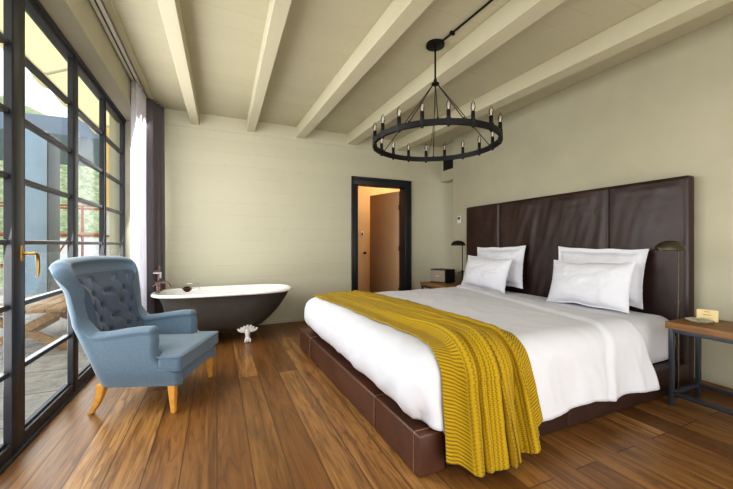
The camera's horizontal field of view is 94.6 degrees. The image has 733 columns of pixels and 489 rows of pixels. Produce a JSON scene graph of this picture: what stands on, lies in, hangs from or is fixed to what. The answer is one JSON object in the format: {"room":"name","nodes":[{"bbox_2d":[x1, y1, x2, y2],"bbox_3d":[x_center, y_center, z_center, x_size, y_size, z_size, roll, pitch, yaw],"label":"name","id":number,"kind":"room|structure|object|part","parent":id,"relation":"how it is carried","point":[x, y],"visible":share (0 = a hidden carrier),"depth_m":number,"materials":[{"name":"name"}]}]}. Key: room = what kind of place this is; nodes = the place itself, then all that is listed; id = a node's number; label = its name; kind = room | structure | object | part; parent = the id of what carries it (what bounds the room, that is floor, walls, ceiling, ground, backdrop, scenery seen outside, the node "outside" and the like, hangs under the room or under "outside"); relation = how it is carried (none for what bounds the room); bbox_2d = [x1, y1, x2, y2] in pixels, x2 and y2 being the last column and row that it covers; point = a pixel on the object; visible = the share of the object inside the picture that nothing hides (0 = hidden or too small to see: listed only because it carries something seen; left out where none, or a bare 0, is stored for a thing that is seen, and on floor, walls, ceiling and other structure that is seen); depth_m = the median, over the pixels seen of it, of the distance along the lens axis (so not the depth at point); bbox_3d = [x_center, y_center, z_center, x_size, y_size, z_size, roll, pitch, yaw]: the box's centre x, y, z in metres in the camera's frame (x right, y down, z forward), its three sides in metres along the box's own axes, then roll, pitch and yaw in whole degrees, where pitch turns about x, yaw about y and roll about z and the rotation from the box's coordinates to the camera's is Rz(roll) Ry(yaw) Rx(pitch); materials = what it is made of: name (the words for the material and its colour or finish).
{"room":"hotel room","nodes":[
{"label":"hotel room","id":0,"kind":"room"},
{"bbox_2d":[39,0,130,258],"bbox_3d":[-1.581,-0.300,1.177,0.260,2.900,6.633,0,0,-24],"label":"wall","id":1,"kind":"structure","parent":0,"point":[77,20],"depth_m":2.89,"materials":[{"name":"paint"}]},
{"bbox_2d":[0,0,11,467],"bbox_3d":[-1.789,-0.150,1.505,0.055,2.600,0.640,0,0,-24],"label":"window","id":2,"kind":"structure","parent":1,"relation":"in","point":[6,37],"depth_m":1.79,"materials":[{"name":"paint"}]},
{"bbox_2d":[12,0,23,454],"bbox_3d":[-1.932,-0.150,1.852,0.044,2.600,0.110,0,0,-24],"label":"trim","id":3,"kind":"structure","parent":1,"relation":"attached to","point":[17,5],"depth_m":1.84,"materials":[{"name":"paint"}]},
{"bbox_2d":[21,0,73,442],"bbox_3d":[-2.073,-0.150,2.228,0.122,2.600,0.772,0,0,-24],"label":"door","id":4,"kind":"structure","parent":1,"relation":"in","point":[36,420],"depth_m":2.31,"materials":[{"name":"paint"}]},
{"bbox_3d":[-1.903,0.096,1.916,0.065,0.181,0.064,0,0,-24],"label":"handle","id":5,"kind":"part","parent":4,"relation":"part of","materials":[{"name":"gold metal"}]},
{"bbox_2d":[0,372,94,475],"bbox_3d":[-1.627,1.164,1.101,0.115,0.072,6.330,0,0,-24],"label":"trim","id":6,"kind":"structure","parent":1,"relation":"attached to","point":[28,442],"depth_m":2.09,"materials":[{"name":"paint"}]},
{"bbox_2d":[67,56,77,391],"bbox_3d":[-2.266,-0.150,2.606,0.044,2.600,0.076,0,0,-24],"label":"door frame","id":7,"kind":"structure","parent":1,"relation":"attached to","point":[75,58],"depth_m":2.60,"materials":[{"name":"paint"}]},
{"bbox_2d":[25,0,125,122],"bbox_3d":[-1.622,-1.478,1.103,0.105,0.065,6.330,0,0,-24],"label":"trim","id":8,"kind":"structure","parent":1,"relation":"attached to","point":[38,4],"depth_m":2.53,"materials":[{"name":"paint"}]},
{"bbox_2d":[78,62,103,386],"bbox_3d":[-2.430,-0.150,2.954,0.055,2.600,0.692,0,0,-24],"label":"window","id":9,"kind":"structure","parent":1,"relation":"in","point":[87,370],"depth_m":3.09,"materials":[{"name":"paint"}]},
{"bbox_2d":[99,96,104,255],"bbox_3d":[-2.574,-0.150,3.293,0.036,2.600,0.045,0,0,-24],"label":"trim","id":10,"kind":"structure","parent":1,"relation":"attached to","point":[104,96],"depth_m":3.30,"materials":[{"name":"paint"}]},
{"bbox_2d":[105,98,122,256],"bbox_3d":[-2.728,-0.150,3.627,0.055,2.600,0.690,0,0,-24],"label":"window","id":11,"kind":"structure","parent":1,"relation":"in","point":[108,106],"depth_m":3.78,"materials":[{"name":"paint"}]},
{"bbox_2d":[123,121,124,256],"bbox_3d":[-2.872,-0.150,3.976,0.044,2.600,0.065,0,0,-24],"label":"trim","id":12,"kind":"structure","parent":1,"relation":"attached to","point":[123,121],"depth_m":3.95,"materials":[{"name":"paint"}]},
{"bbox_2d":[109,114,452,321],"bbox_3d":[-0.239,-0.300,5.485,6.400,2.900,0.160,0,0,-24],"label":"wall","id":13,"kind":"structure","parent":0,"point":[241,209],"depth_m":4.91,"materials":[{"name":"beige paint"}]},
{"bbox_2d":[103,0,154,101],"bbox_3d":[-1.346,-1.735,1.282,0.045,0.030,6.633,0,0,-24],"label":"trim","id":14,"kind":"structure","parent":13,"relation":"attached to","point":[109,4],"depth_m":2.89,"materials":[{"name":"beige wood"}]},
{"bbox_2d":[157,0,199,124],"bbox_3d":[-0.984,-1.670,1.442,0.108,0.160,6.635,0,0,-23],"label":"ceiling beam","id":15,"kind":"structure","parent":13,"relation":"attached to","point":[170,10],"depth_m":2.82,"materials":[{"name":"beige wood"}]},
{"bbox_2d":[247,0,291,131],"bbox_3d":[-0.341,-1.670,1.726,0.108,0.160,6.635,0,0,-23],"label":"ceiling beam","id":16,"kind":"structure","parent":13,"relation":"attached to","point":[278,10],"depth_m":2.86,"materials":[{"name":"beige wood"}]},
{"bbox_2d":[259,319,304,324],"bbox_3d":[-1.544,1.133,4.814,2.870,0.035,0.012,0,0,-24],"label":"baseboard","id":17,"kind":"structure","parent":13,"relation":"attached to","point":[294,320],"depth_m":4.95,"materials":[{"name":"paint"}]},
{"bbox_2d":[164,108,441,156],"bbox_3d":[-0.753,-1.650,5.164,4.600,0.200,0.012,0,0,-24],"label":"trim","id":18,"kind":"structure","parent":13,"relation":"attached to","point":[171,117],"depth_m":4.91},
{"bbox_2d":[296,0,433,138],"bbox_3d":[0.432,-1.670,2.068,0.135,0.160,6.639,0,0,-25],"label":"ceiling beam","id":19,"kind":"structure","parent":13,"relation":"attached to","point":[399,15],"depth_m":2.90,"materials":[{"name":"beige wood"}]},
{"bbox_2d":[351,176,410,290],"bbox_3d":[0.231,0.030,5.679,1.098,2.240,0.205,0,0,-24],"label":"door frame","id":20,"kind":"structure","parent":13,"relation":"in","point":[404,186],"depth_m":5.75,"materials":[{"name":"paint"}]},
{"bbox_2d":[370,191,399,292],"bbox_3d":[0.332,0.100,6.243,0.052,2.080,0.781,0,0,-41],"label":"door","id":21,"kind":"structure","parent":20,"relation":"attached to","point":[384,208],"depth_m":6.20,"materials":[{"name":"brown wood"}]},
{"bbox_2d":[347,0,565,144],"bbox_3d":[1.135,-1.670,2.379,0.160,0.160,6.635,0,0,-24],"label":"ceiling beam","id":22,"kind":"structure","parent":13,"relation":"attached to","point":[514,16],"depth_m":2.89,"materials":[{"name":"beige wood"}]},
{"bbox_2d":[396,0,732,150],"bbox_3d":[2.026,-1.670,2.773,0.160,0.160,6.645,0,0,-26],"label":"ceiling beam","id":23,"kind":"structure","parent":13,"relation":"attached to","point":[664,15],"depth_m":2.92,"materials":[{"name":"beige wood"}]},
{"bbox_2d":[0,321,732,488],"bbox_3d":[0.680,1.180,3.581,6.260,0.060,9.200,0,0,-24],"label":"floor","id":24,"kind":"structure","parent":0,"point":[267,416],"depth_m":1.97,"materials":[{"name":"brown wood"}]},
{"bbox_2d":[49,256,218,414],"bbox_3d":[-1.713,0.618,2.599,0.892,1.064,0.848,0,0,-3],"label":"armchair","id":25,"kind":"object","parent":24,"relation":"on","point":[125,345],"visible":1,"depth_m":2.33,"materials":[{"name":"blue fabric"}]},
{"bbox_3d":[-1.831,1.050,2.308,0.112,0.200,0.054,0,0,-3],"label":"leg","id":26,"kind":"part","parent":25,"relation":"part of","materials":[{"name":"brown wood"}]},
{"bbox_3d":[-1.942,0.460,2.587,0.251,0.660,0.705,0,0,-3],"label":"tufted backrest","id":27,"kind":"part","parent":25,"relation":"part of","materials":[{"name":"blue fabric"}]},
{"bbox_3d":[-1.329,1.050,2.317,0.050,0.200,0.050,0,0,-3],"label":"leg","id":28,"kind":"part","parent":25,"relation":"part of","materials":[{"name":"brown wood"}]},
{"bbox_2d":[158,331,217,371],"bbox_3d":[-1.586,0.795,2.608,0.625,0.143,0.690,0,0,-3],"label":"seat cushion","id":29,"kind":"object","parent":25,"relation":"on","point":[177,350],"depth_m":2.51,"materials":[{"name":"blue fabric"}]},
{"bbox_3d":[-1.521,0.910,2.612,0.435,0.100,0.644,0,0,-3],"label":"seat frame","id":30,"kind":"part","parent":25,"relation":"part of","materials":[{"name":"blue fabric"}]},
{"bbox_3d":[-1.365,1.050,2.926,0.050,0.200,0.050,0,0,-3],"label":"leg","id":31,"kind":"part","parent":25,"relation":"part of","materials":[{"name":"brown wood"}]},
{"bbox_2d":[151,284,292,342],"bbox_3d":[-1.704,0.846,4.123,1.573,0.610,0.814,0,0,-24],"label":"bathtub","id":32,"kind":"object","parent":24,"relation":"on","point":[241,308],"visible":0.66,"depth_m":3.88,"materials":[{"name":"grey paint"}]},
{"bbox_2d":[153,265,170,292],"bbox_3d":[-2.374,0.398,3.936,0.170,0.304,0.307,0,0,-24],"label":"mixer tap","id":33,"kind":"object","parent":32,"relation":"on","point":[159,283],"visible":1,"depth_m":3.91,"materials":[{"name":"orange metal"}]},
{"bbox_2d":[182,283,199,291],"bbox_3d":[-2.210,0.540,4.266,0.209,0.109,0.110,0,0,-24],"label":"soap dish","id":34,"kind":"object","parent":32,"relation":"on","point":[186,288],"visible":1,"depth_m":4.23,"materials":[{"name":"white ceramic"}]},
{"bbox_2d":[182,286,191,291],"bbox_3d":[-2.255,0.560,4.246,0.110,0.070,0.110,0,0,-24],"label":"cup","id":35,"kind":"object","parent":34,"relation":"on","point":[187,288],"depth_m":4.21,"materials":[{"name":"brown metal"}]},
{"bbox_2d":[420,281,460,288],"bbox_3d":[1.149,0.868,5.090,0.420,0.565,0.600,0,0,-24],"label":"nightstand","id":36,"kind":"object","parent":24,"relation":"on","point":[431,285],"visible":0.29,"depth_m":5.02,"materials":[{"name":"brown wood"}]},
{"bbox_2d":[431,268,454,282],"bbox_3d":[1.180,0.476,5.256,0.251,0.217,0.294,0,0,-39],"label":"radio","id":37,"kind":"object","parent":36,"relation":"on","point":[439,275],"visible":1,"depth_m":5.16,"materials":[{"name":"black plastic"}]},
{"bbox_2d":[431,270,444,281],"bbox_3d":[1.091,0.483,5.184,0.009,0.176,0.274,0,0,-39],"label":"speaker grille","id":38,"kind":"object","parent":37,"relation":"attached to","point":[436,275],"depth_m":5.17,"materials":[{"name":"beige fabric"}]},
{"bbox_2d":[451,241,464,279],"bbox_3d":[1.395,0.545,5.038,0.268,1.209,0.133,0,0,-1],"label":"floor lamp","id":39,"kind":"object","parent":24,"relation":"on","point":[455,243],"visible":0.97,"depth_m":5.01,"materials":[{"name":"black metal"}]},
{"bbox_3d":[1.367,-0.022,5.038,0.213,0.074,0.133,0,0,-1],"label":"lamp shade","id":40,"kind":"part","parent":39,"relation":"part of","materials":[{"name":"black metal"}]},
{"bbox_2d":[300,175,693,476],"bbox_3d":[0.913,0.295,3.397,2.733,1.710,2.666,0,0,-24],"label":"bed","id":41,"kind":"object","parent":24,"relation":"on","point":[640,215],"visible":0.43,"depth_m":2.88,"materials":[{"name":"brown leather"}]},
{"bbox_2d":[304,285,659,433],"bbox_3d":[0.720,0.775,3.130,2.199,0.480,2.503,0,0,-24],"label":"duvet","id":42,"kind":"object","parent":41,"relation":"on","point":[577,358],"visible":0.62,"depth_m":2.21,"materials":[{"name":"white fabric"}]},
{"bbox_2d":[312,290,542,476],"bbox_3d":[0.206,0.797,2.820,0.726,0.662,2.562,0,0,-24],"label":"throw blanket","id":43,"kind":"object","parent":42,"relation":"on","point":[492,412],"visible":1,"depth_m":1.76,"materials":[{"name":"yellow fabric"}]},
{"bbox_3d":[1.642,0.292,4.821,0.035,1.691,0.649,0,0,-24],"label":"panel","id":44,"kind":"part","parent":41,"relation":"part of","materials":[{"name":"brown leather"}]},
{"bbox_2d":[461,255,512,292],"bbox_3d":[1.515,0.365,4.345,0.237,0.439,0.785,0,0,-20],"label":"pillow","id":45,"kind":"object","parent":41,"relation":"on","point":[481,272],"visible":0.99,"depth_m":4.20,"materials":[{"name":"white fabric"}]},
{"bbox_2d":[477,245,525,288],"bbox_3d":[1.710,0.281,4.398,0.210,0.540,0.838,0,0,-19],"label":"pillow","id":46,"kind":"object","parent":41,"relation":"on","point":[515,273],"visible":0.54,"depth_m":4.14,"materials":[{"name":"white fabric"}]},
{"bbox_3d":[2.050,0.292,3.892,0.040,1.691,1.380,0,0,-24],"label":"panel","id":47,"kind":"part","parent":41,"relation":"part of","materials":[{"name":"brown leather"}]},
{"bbox_3d":[1.470,1.044,2.257,2.365,0.204,0.100,0,0,-24],"label":"rail","id":48,"kind":"part","parent":41,"relation":"part of","materials":[{"name":"brown leather"}]},
{"bbox_3d":[1.018,0.772,3.274,2.370,0.385,2.219,0,0,-24],"label":"mattress","id":49,"kind":"part","parent":41,"relation":"part of","materials":[{"name":"white fabric"}]},
{"bbox_3d":[2.099,0.295,3.938,0.095,1.710,2.635,0,0,-24],"label":"headboard","id":50,"kind":"part","parent":41,"relation":"part of","materials":[{"name":"brown leather"}]},
{"bbox_2d":[547,260,636,312],"bbox_3d":[2.059,0.365,3.163,0.236,0.441,0.762,0,0,-27],"label":"pillow","id":51,"kind":"object","parent":41,"relation":"on","point":[606,285],"visible":1,"depth_m":3.04,"materials":[{"name":"white fabric"}]},
{"bbox_2d":[558,246,648,308],"bbox_3d":[2.211,0.284,3.263,0.196,0.532,0.851,0,0,-25],"label":"pillow","id":52,"kind":"object","parent":41,"relation":"on","point":[580,255],"visible":0.37,"depth_m":3.04,"materials":[{"name":"white fabric"}]},
{"bbox_3d":[2.454,0.292,2.986,0.035,1.691,0.604,0,0,-24],"label":"panel","id":53,"kind":"part","parent":41,"relation":"part of","materials":[{"name":"brown leather"}]},
{"bbox_2d":[654,241,697,397],"bbox_3d":[2.349,0.560,2.584,0.268,1.179,0.133,0,0,-1],"label":"floor lamp","id":54,"kind":"object","parent":24,"relation":"on","point":[665,245],"visible":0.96,"depth_m":2.58,"materials":[{"name":"brown metal"}]},
{"bbox_3d":[2.321,0.008,2.584,0.213,0.074,0.133,0,0,-1],"label":"lamp shade","id":55,"kind":"part","parent":54,"relation":"part of","materials":[{"name":"brown metal"}]},
{"bbox_2d":[665,316,732,415],"bbox_3d":[2.529,0.850,2.081,0.420,0.600,0.950,0,0,-24],"label":"nightstand","id":56,"kind":"object","parent":24,"relation":"on","point":[721,331],"visible":0.87,"depth_m":2.39,"materials":[{"name":"brown wood"}]},
{"bbox_3d":[2.180,0.874,2.415,0.028,0.552,0.028,0,0,-24],"label":"leg","id":57,"kind":"part","parent":56,"relation":"part of","materials":[{"name":"grey metal"}]},
{"bbox_3d":[2.517,0.874,2.564,0.028,0.552,0.028,0,0,-24],"label":"leg","id":58,"kind":"part","parent":56,"relation":"part of","materials":[{"name":"grey metal"}]},
{"bbox_2d":[685,317,714,323],"bbox_3d":[2.354,0.540,2.392,0.154,0.020,0.154,0,0,-24],"label":"dish","id":59,"kind":"object","parent":56,"relation":"on","point":[690,319],"visible":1,"depth_m":2.39,"materials":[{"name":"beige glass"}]},
{"bbox_2d":[697,309,718,321],"bbox_3d":[2.459,0.511,2.438,0.050,0.079,0.110,0,0,-42],"label":"tent card","id":60,"kind":"object","parent":56,"relation":"on","point":[701,313],"visible":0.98,"depth_m":2.43,"materials":[{"name":"beige paper"}]},
{"bbox_2d":[358,186,399,291],"bbox_3d":[-0.099,-0.300,6.899,3.000,2.900,0.100,0,0,-24],"label":"wall","id":61,"kind":"structure","parent":0,"point":[364,193],"depth_m":6.87,"materials":[{"name":"paint"}]},
{"bbox_2d":[89,0,732,146],"bbox_3d":[0.616,-1.800,3.553,6.400,0.100,9.200,0,0,-24],"label":"ceiling","id":62,"kind":"structure","parent":0,"point":[224,37],"depth_m":3.08,"materials":[{"name":"beige paint"}]},
{"bbox_2d":[90,0,146,97],"bbox_3d":[-1.420,-1.738,1.258,0.070,0.024,6.450,0,0,-24],"label":"rail","id":63,"kind":"object","parent":62,"relation":"attached to","point":[98,5],"visible":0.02,"depth_m":2.83,"materials":[{"name":"white plastic"}]},
{"bbox_2d":[131,81,146,310],"bbox_3d":[-2.518,-0.292,3.752,0.095,2.855,0.466,0,0,-24],"label":"sheer curtain","id":64,"kind":"object","parent":63,"relation":"hanging from","point":[138,98],"visible":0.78,"depth_m":3.62,"materials":[{"name":"white fabric"}]},
{"bbox_2d":[146,98,164,313],"bbox_3d":[-2.574,-0.292,4.136,0.097,2.855,0.341,0,0,-1],"label":"drape","id":65,"kind":"object","parent":63,"relation":"hanging from","point":[155,130],"visible":0.77,"depth_m":4.08,"materials":[{"name":"grey fabric"}]},
{"bbox_2d":[372,39,502,162],"bbox_3d":[0.600,-1.297,2.950,1.106,0.906,1.103,0,0,-24],"label":"chandelier","id":66,"kind":"object","parent":62,"relation":"hanging from","point":[434,45],"visible":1,"depth_m":2.81,"materials":[{"name":"black metal"}]},
{"bbox_2d":[373,124,376,144],"bbox_3d":[0.071,-0.944,2.871,0.039,0.200,0.038,0,0,-24],"label":"bulb","id":67,"kind":"object","parent":66,"relation":"attached to","point":[374,132],"depth_m":2.86,"materials":[{"name":"beige"}]},
{"bbox_2d":[380,141,383,155],"bbox_3d":[0.144,-0.944,3.229,0.039,0.200,0.038,0,0,-24],"label":"bulb","id":68,"kind":"object","parent":66,"relation":"attached to","point":[381,144],"depth_m":3.22,"materials":[{"name":"beige"}]},
{"bbox_2d":[380,116,384,138],"bbox_3d":[0.130,-0.944,2.695,0.039,0.200,0.038,0,0,-24],"label":"bulb","id":69,"kind":"object","parent":66,"relation":"attached to","point":[382,135],"depth_m":2.69,"materials":[{"name":"beige"}]},
{"bbox_2d":[392,141,394,159],"bbox_3d":[0.267,-0.944,3.369,0.039,0.200,0.038,0,0,-24],"label":"bulb","id":70,"kind":"object","parent":66,"relation":"attached to","point":[393,149],"depth_m":3.36,"materials":[{"name":"beige"}]},
{"bbox_2d":[396,107,400,132],"bbox_3d":[0.246,-0.944,2.549,0.039,0.200,0.038,0,0,-24],"label":"bulb","id":71,"kind":"object","parent":66,"relation":"attached to","point":[398,126],"depth_m":2.54,"materials":[{"name":"beige"}]},
{"bbox_3d":[0.371,-1.149,3.117,0.519,0.502,0.015,0,0,37],"label":"rod","id":72,"kind":"part","parent":66,"relation":"part of","materials":[{"name":"black metal"}]},
{"bbox_2d":[407,144,409,161],"bbox_3d":[0.430,-0.944,3.457,0.039,0.200,0.038,0,0,-24],"label":"bulb","id":73,"kind":"object","parent":66,"relation":"attached to","point":[408,151],"depth_m":3.45,"materials":[{"name":"beige"}]},
{"bbox_3d":[0.450,-1.149,2.710,0.016,0.502,0.519,0,0,33],"label":"rod","id":74,"kind":"part","parent":66,"relation":"part of","materials":[{"name":"black metal"}]},
{"bbox_2d":[420,103,424,127],"bbox_3d":[0.404,-0.944,2.452,0.039,0.200,0.038,0,0,-24],"label":"bulb","id":75,"kind":"object","parent":66,"relation":"attached to","point":[422,121],"depth_m":2.44,"materials":[{"name":"beige"}]},
{"bbox_2d":[424,144,427,162],"bbox_3d":[0.614,-0.944,3.485,0.039,0.200,0.038,0,0,-24],"label":"bulb","id":76,"kind":"object","parent":66,"relation":"attached to","point":[425,157],"depth_m":3.47,"materials":[{"name":"beige"}]},
{"bbox_3d":[0.649,-1.149,3.229,0.016,0.502,0.519,0,0,9],"label":"rod","id":77,"kind":"part","parent":66,"relation":"part of","materials":[{"name":"black metal"}]},
{"bbox_3d":[0.600,-1.567,2.950,0.028,0.325,0.027,0,0,-24],"label":"stem","id":78,"kind":"part","parent":66,"relation":"part of","materials":[{"name":"black metal"}]},
{"bbox_3d":[0.551,-1.149,2.671,0.016,0.502,0.519,0,0,9],"label":"rod","id":79,"kind":"part","parent":66,"relation":"part of","materials":[{"name":"black metal"}]},
{"bbox_2d":[443,144,445,161],"bbox_3d":[0.796,-0.944,3.448,0.039,0.200,0.038,0,0,-24],"label":"bulb","id":80,"kind":"object","parent":66,"relation":"attached to","point":[444,151],"depth_m":3.44,"materials":[{"name":"beige"}]},
{"bbox_2d":[446,100,450,126],"bbox_3d":[0.586,-0.944,2.415,0.039,0.200,0.038,0,0,-24],"label":"socket","id":81,"kind":"object","parent":66,"relation":"attached to","point":[448,112],"depth_m":2.40,"materials":[{"name":"black metal"}]},
{"bbox_3d":[0.654,-1.149,2.672,0.015,0.502,0.519,0,0,-10],"label":"rod","id":82,"kind":"part","parent":66,"relation":"part of","materials":[{"name":"black metal"}]},
{"bbox_2d":[461,140,464,159],"bbox_3d":[0.955,-0.944,3.350,0.039,0.200,0.038,0,0,-24],"label":"bulb","id":83,"kind":"object","parent":66,"relation":"attached to","point":[462,148],"depth_m":3.34,"materials":[{"name":"beige"}]},
{"bbox_3d":[0.875,-1.149,3.018,0.519,0.502,0.016,0,0,-13],"label":"rod","id":84,"kind":"part","parent":66,"relation":"part of","materials":[{"name":"black metal"}]},
{"bbox_2d":[471,102,475,127],"bbox_3d":[0.770,-0.944,2.442,0.039,0.200,0.038,0,0,-24],"label":"socket","id":85,"kind":"object","parent":66,"relation":"attached to","point":[473,120],"depth_m":2.43,"materials":[{"name":"black metal"}]},
{"bbox_2d":[477,136,480,155],"bbox_3d":[1.070,-0.944,3.205,0.039,0.200,0.038,0,0,-24],"label":"bulb","id":86,"kind":"object","parent":66,"relation":"attached to","point":[479,144],"depth_m":3.19,"materials":[{"name":"beige"}]},
{"bbox_2d":[489,106,493,131],"bbox_3d":[0.933,-0.944,2.531,0.039,0.200,0.038,0,0,-24],"label":"socket","id":87,"kind":"object","parent":66,"relation":"attached to","point":[491,125],"depth_m":2.52,"materials":[{"name":"black metal"}]},
{"bbox_2d":[490,133,494,149],"bbox_3d":[1.129,-0.944,3.029,0.039,0.200,0.038,0,0,-24],"label":"bulb","id":88,"kind":"object","parent":66,"relation":"attached to","point":[492,147],"depth_m":3.02,"materials":[{"name":"beige"}]},
{"bbox_2d":[498,113,502,137],"bbox_3d":[1.056,-0.944,2.670,0.039,0.200,0.038,0,0,-24],"label":"bulb","id":89,"kind":"object","parent":66,"relation":"attached to","point":[500,135],"depth_m":2.66,"materials":[{"name":"beige"}]},
{"bbox_2d":[442,0,492,41],"bbox_3d":[1.290,-1.737,1.576,0.057,0.026,2.933,0,0,-26],"label":"conduit","id":90,"kind":"object","parent":62,"relation":"attached to","point":[452,33],"visible":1,"depth_m":2.63,"materials":[{"name":"black metal"}]},
{"bbox_2d":[441,143,452,182],"bbox_3d":[1.522,-1.435,5.904,0.160,0.630,0.498,0,0,-24],"label":"wall","id":91,"kind":"structure","parent":0,"point":[447,175],"depth_m":5.93,"materials":[{"name":"paint"}]},
{"bbox_2d":[443,160,452,170],"bbox_3d":[1.437,-1.410,5.873,0.020,0.200,0.340,0,0,-24],"label":"air vent","id":92,"kind":"object","parent":91,"relation":"in","point":[448,164],"visible":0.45,"depth_m":5.90,"materials":[{"name":"black metal"}]},
{"bbox_2d":[453,14,732,388],"bbox_3d":[2.744,-0.300,2.818,0.160,2.900,6.135,0,0,-24],"label":"wall","id":93,"kind":"structure","parent":0,"point":[665,111],"depth_m":3.11,"materials":[{"name":"paint"}]},
{"bbox_2d":[457,216,461,222],"bbox_3d":[1.490,-0.400,5.426,0.025,0.120,0.090,0,0,-24],"label":"thermostat","id":94,"kind":"object","parent":93,"relation":"attached to","point":[459,218],"visible":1,"depth_m":5.41,"materials":[{"name":"white plastic"}]},
{"bbox_2d":[694,378,732,396],"bbox_3d":[2.666,1.120,2.781,0.014,0.060,6.130,0,0,-24],"label":"baseboard","id":95,"kind":"structure","parent":93,"relation":"attached to","point":[702,381],"depth_m":2.63,"materials":[{"name":"brown wood"}]},
{"label":"outside","id":96,"kind":"structure","parent":0,"visible":0},
{"bbox_2d":[0,287,88,443],"bbox_3d":[-6.641,1.260,2.530,7.900,0.100,16.000,0,0,-24],"label":"floor","id":97,"kind":"structure","parent":96,"point":[47,374],"depth_m":3.30,"materials":[{"name":"stone"}]},
{"bbox_2d":[0,293,66,349],"bbox_3d":[-4.082,0.978,4.261,0.900,0.535,1.500,0,0,-27],"label":"picnic table","id":98,"kind":"object","parent":97,"relation":"on","point":[55,307],"visible":0.4,"depth_m":3.82,"materials":[{"name":"brown wood"}]},
{"bbox_3d":[-3.838,0.980,3.690,0.820,0.530,0.040,0,0,-27],"label":"leg","id":99,"kind":"part","parent":98,"relation":"part of","materials":[{"name":"brown wood"}]},
{"bbox_3d":[-3.778,0.980,3.771,0.801,0.530,0.040,0,0,-27],"label":"leg","id":100,"kind":"part","parent":98,"relation":"part of","materials":[{"name":"brown wood"}]},
{"bbox_3d":[-4.284,0.980,4.770,0.801,0.530,0.040,0,0,-27],"label":"leg","id":101,"kind":"part","parent":98,"relation":"part of","materials":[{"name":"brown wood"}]},
{"bbox_2d":[25,129,59,295],"bbox_3d":[-6.409,-0.470,6.542,0.570,3.360,0.550,0,0,-24],"label":"pillar","id":102,"kind":"structure","parent":97,"relation":"on","point":[42,158],"depth_m":6.37,"materials":[{"name":"paint"}]},
{"bbox_2d":[106,129,108,255],"bbox_3d":[-4.425,-0.920,6.790,1.200,4.260,1.200,0,0,-24],"label":"building","id":103,"kind":"structure","parent":97,"relation":"on","point":[107,130],"depth_m":6.05,"materials":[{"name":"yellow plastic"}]},
{"bbox_2d":[106,213,108,255],"bbox_3d":[-4.198,0.320,6.327,1.160,1.780,0.070,0,0,-24],"label":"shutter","id":104,"kind":"object","parent":103,"relation":"hanging from","point":[107,214],"depth_m":6.08,"materials":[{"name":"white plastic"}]},
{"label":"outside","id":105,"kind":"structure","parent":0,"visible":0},
{"bbox_3d":[-51.346,4.250,17.200,200.000,0.200,47.000,0,0,-24],"label":"ground","id":106,"kind":"structure","parent":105,"visible":0},
{"bbox_2d":[0,112,98,258],"bbox_3d":[-15.733,-0.350,14.309,10.600,9.000,6.100,0,0,-24],"label":"house","id":107,"kind":"structure","parent":106,"relation":"on","point":[88,141],"depth_m":13.36,"materials":[{"name":"white plastic"}]},
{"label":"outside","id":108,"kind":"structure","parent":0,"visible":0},
{"bbox_2d":[0,96,98,284],"bbox_3d":[-67.447,-10.032,41.242,170.000,36.954,60.000,0,0,-24],"label":"hill","id":109,"kind":"structure","parent":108,"point":[88,178],"depth_m":47.68,"materials":[{"name":"green plant"}]},
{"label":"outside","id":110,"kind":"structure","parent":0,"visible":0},
{"bbox_2d":[0,0,108,134],"bbox_3d":[-2.648,-2.064,2.273,0.769,0.427,8.300,0,0,-24],"label":"awning","id":111,"kind":"object","parent":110,"point":[39,50],"visible":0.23,"depth_m":3.85,"materials":[{"name":"yellow fabric"}]},
{"bbox_3d":[-3.332,-1.960,3.878,0.923,0.215,0.087,0,0,13],"label":"arm","id":112,"kind":"part","parent":111,"relation":"part of","materials":[{"name":"white plastic"}]},
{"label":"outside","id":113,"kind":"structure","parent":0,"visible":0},
{"bbox_2d":[0,202,98,266],"bbox_3d":[-9.635,0.750,8.805,5.100,3.800,0.970,0,0,-24],"label":"scaffolding","id":114,"kind":"object","parent":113,"point":[82,234],"visible":0.04,"depth_m":9.31,"materials":[{"name":"red metal"}]}
]}

